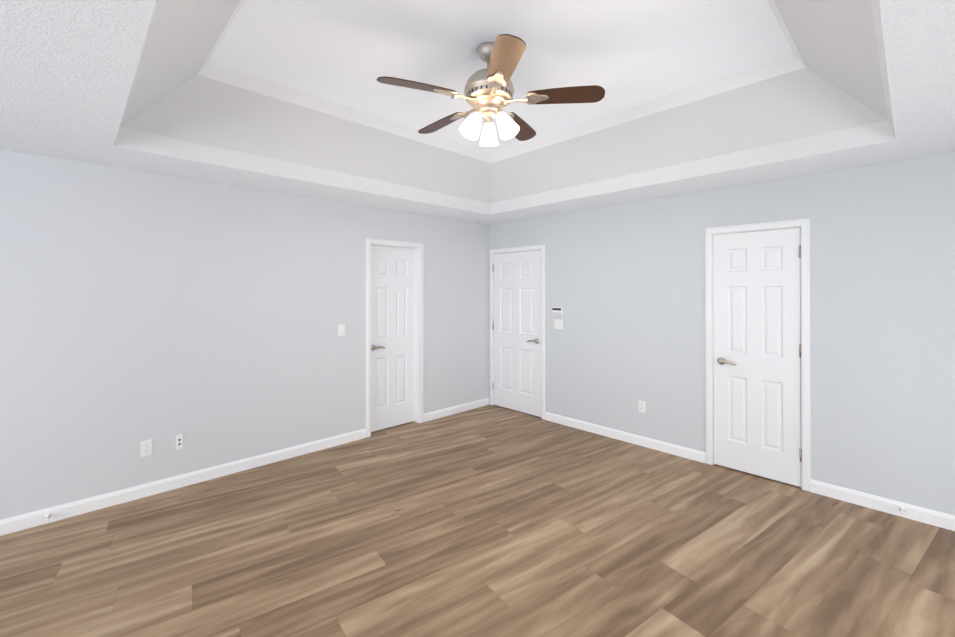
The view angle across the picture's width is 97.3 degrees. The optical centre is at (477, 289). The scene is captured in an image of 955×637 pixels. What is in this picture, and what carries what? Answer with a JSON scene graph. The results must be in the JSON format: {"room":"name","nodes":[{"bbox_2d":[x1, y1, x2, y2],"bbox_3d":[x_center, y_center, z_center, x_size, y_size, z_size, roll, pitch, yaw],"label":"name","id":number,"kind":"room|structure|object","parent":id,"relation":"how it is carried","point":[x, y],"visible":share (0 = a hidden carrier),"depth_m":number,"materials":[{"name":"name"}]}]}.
{"room":"empty bedroom","nodes":[
{"label":"empty bedroom","id":0,"kind":"room"},
{"bbox_2d":[0,150,488,519],"bbox_3d":[-1.589,0.342,4.127,4.990,2.440,0.120,0,0,-44],"label":"wall","id":1,"kind":"structure","parent":0,"point":[205,318],"depth_m":3.33,"materials":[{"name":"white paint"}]},
{"bbox_2d":[140,439,152,456],"bbox_3d":[-2.490,1.197,3.163,0.072,0.116,0.009,0,0,-44],"label":"electrical outlet","id":2,"kind":"object","parent":1,"relation":"attached to","point":[146,448],"visible":1,"depth_m":3.16,"materials":[{"name":"white plastic"}]},
{"bbox_2d":[176,434,182,449],"bbox_3d":[-2.344,1.201,3.305,0.046,0.114,0.010,0,0,-44],"label":"jack","id":3,"kind":"object","parent":1,"relation":"attached to","point":[179,441],"visible":1,"depth_m":3.30,"materials":[{"name":"white plastic"}]},
{"bbox_2d":[0,428,365,535],"bbox_3d":[-2.203,1.511,3.436,2.855,0.095,0.014,0,0,-44],"label":"baseboard","id":4,"kind":"structure","parent":1,"relation":"attached to","point":[102,501],"depth_m":3.22,"materials":[{"name":"white paint"}]},
{"bbox_2d":[44,513,50,521],"bbox_3d":[-2.830,1.506,2.764,0.034,0.034,0.081,0,0,-44],"label":"door stop","id":5,"kind":"object","parent":4,"relation":"attached to","point":[47,516],"visible":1,"depth_m":2.78,"materials":[{"name":"white plastic"}]},
{"bbox_2d":[338,324,344,335],"bbox_3d":[-1.369,0.412,4.241,0.072,0.116,0.022,0,0,-44],"label":"light switch","id":6,"kind":"object","parent":1,"relation":"attached to","point":[341,329],"visible":1,"depth_m":4.24,"materials":[{"name":"white plastic"}]},
{"bbox_2d":[371,246,414,431],"bbox_3d":[-0.953,0.537,4.741,0.624,2.030,0.096,0,0,-44],"label":"door","id":7,"kind":"structure","parent":1,"relation":"in","point":[392,337],"depth_m":4.75,"materials":[{"name":"white paint"}]},
{"bbox_2d":[366,238,423,436],"bbox_3d":[-0.947,0.511,4.735,0.750,2.108,0.136,0,0,-44],"label":"door frame","id":8,"kind":"structure","parent":1,"relation":"attached to","point":[370,241],"depth_m":4.91,"materials":[{"name":"white paint"}]},
{"bbox_2d":[423,397,488,421],"bbox_3d":[-0.240,1.519,5.332,1.101,0.095,0.014,0,0,-44],"label":"baseboard","id":9,"kind":"structure","parent":1,"relation":"attached to","point":[437,414],"depth_m":5.29,"materials":[{"name":"white paint"}]},
{"bbox_2d":[0,404,954,636],"bbox_3d":[0.105,1.580,2.547,5.240,0.050,5.240,0,0,-44],"label":"floor","id":10,"kind":"structure","parent":0,"point":[489,520],"depth_m":2.48,"materials":[{"name":"wood"}]},
{"bbox_2d":[0,0,954,224],"bbox_3d":[0.102,-1.196,2.382,4.990,0.620,4.990,0,0,-44],"label":"ceiling","id":11,"kind":"structure","parent":0,"point":[294,97],"depth_m":2.63,"materials":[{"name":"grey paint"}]},
{"bbox_2d":[376,34,604,145],"bbox_3d":[0.032,-1.133,2.492,1.251,0.545,1.194,0,0,-44],"label":"ceiling fan","id":12,"kind":"object","parent":11,"relation":"hanging from","point":[488,92],"visible":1,"depth_m":2.37,"materials":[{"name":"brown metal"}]},
{"bbox_2d":[489,152,954,515],"bbox_3d":[1.895,0.341,4.024,0.120,2.440,4.870,0,0,-44],"label":"wall","id":13,"kind":"structure","parent":0,"point":[625,287],"depth_m":3.20,"materials":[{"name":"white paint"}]},
{"bbox_2d":[493,250,540,416],"bbox_3d":[0.484,0.540,5.385,0.096,2.030,0.813,0,0,-44],"label":"door","id":14,"kind":"structure","parent":13,"relation":"in","point":[517,333],"depth_m":5.37,"materials":[{"name":"white paint"}]},
{"bbox_2d":[490,244,544,418],"bbox_3d":[0.531,0.514,5.424,0.136,2.108,0.930,0,0,-44],"label":"door frame","id":15,"kind":"structure","parent":13,"relation":"attached to","point":[522,248],"depth_m":5.24,"materials":[{"name":"white paint"}]},
{"bbox_2d":[552,307,562,316],"bbox_3d":[0.933,0.265,4.916,0.026,0.105,0.135,0,0,-44],"label":"thermostat","id":16,"kind":"object","parent":13,"relation":"attached to","point":[557,311],"visible":1,"depth_m":4.90,"materials":[{"name":"white plastic"}]},
{"bbox_2d":[554,319,562,329],"bbox_3d":[0.941,0.410,4.910,0.022,0.116,0.118,0,0,-44],"label":"light switch","id":17,"kind":"object","parent":13,"relation":"attached to","point":[558,323],"visible":1,"depth_m":4.91,"materials":[{"name":"white plastic"}]},
{"bbox_2d":[545,412,705,462],"bbox_3d":[1.428,1.515,4.406,0.014,0.095,1.775,0,0,-44],"label":"baseboard","id":18,"kind":"structure","parent":13,"relation":"attached to","point":[673,449],"depth_m":4.26,"materials":[{"name":"white paint"}]},
{"bbox_2d":[638,400,645,412],"bbox_3d":[1.641,1.172,4.192,0.009,0.116,0.072,0,0,-44],"label":"electrical outlet","id":19,"kind":"object","parent":13,"relation":"attached to","point":[642,406],"visible":1,"depth_m":4.19,"materials":[{"name":"white plastic"}]},
{"bbox_2d":[713,227,801,486],"bbox_3d":[2.306,0.532,3.499,0.096,2.030,0.628,0,0,-44],"label":"door","id":20,"kind":"structure","parent":13,"relation":"in","point":[757,346],"depth_m":3.49,"materials":[{"name":"white paint"}]},
{"bbox_2d":[705,218,810,491],"bbox_3d":[2.346,0.505,3.545,0.136,2.108,0.745,0,0,-44],"label":"door frame","id":21,"kind":"structure","parent":13,"relation":"attached to","point":[804,224],"depth_m":3.29,"materials":[{"name":"white paint"}]},
{"bbox_2d":[811,479,954,530],"bbox_3d":[2.999,1.508,2.780,0.014,0.095,1.255,0,0,-44],"label":"baseboard","id":22,"kind":"structure","parent":13,"relation":"attached to","point":[939,519],"depth_m":2.93,"materials":[{"name":"white paint"}]},
{"bbox_2d":[899,506,905,514],"bbox_3d":[2.873,1.501,2.843,0.081,0.034,0.034,0,0,-44],"label":"door stop","id":23,"kind":"object","parent":22,"relation":"attached to","point":[902,509],"visible":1,"depth_m":2.86,"materials":[{"name":"white plastic"}]}
]}

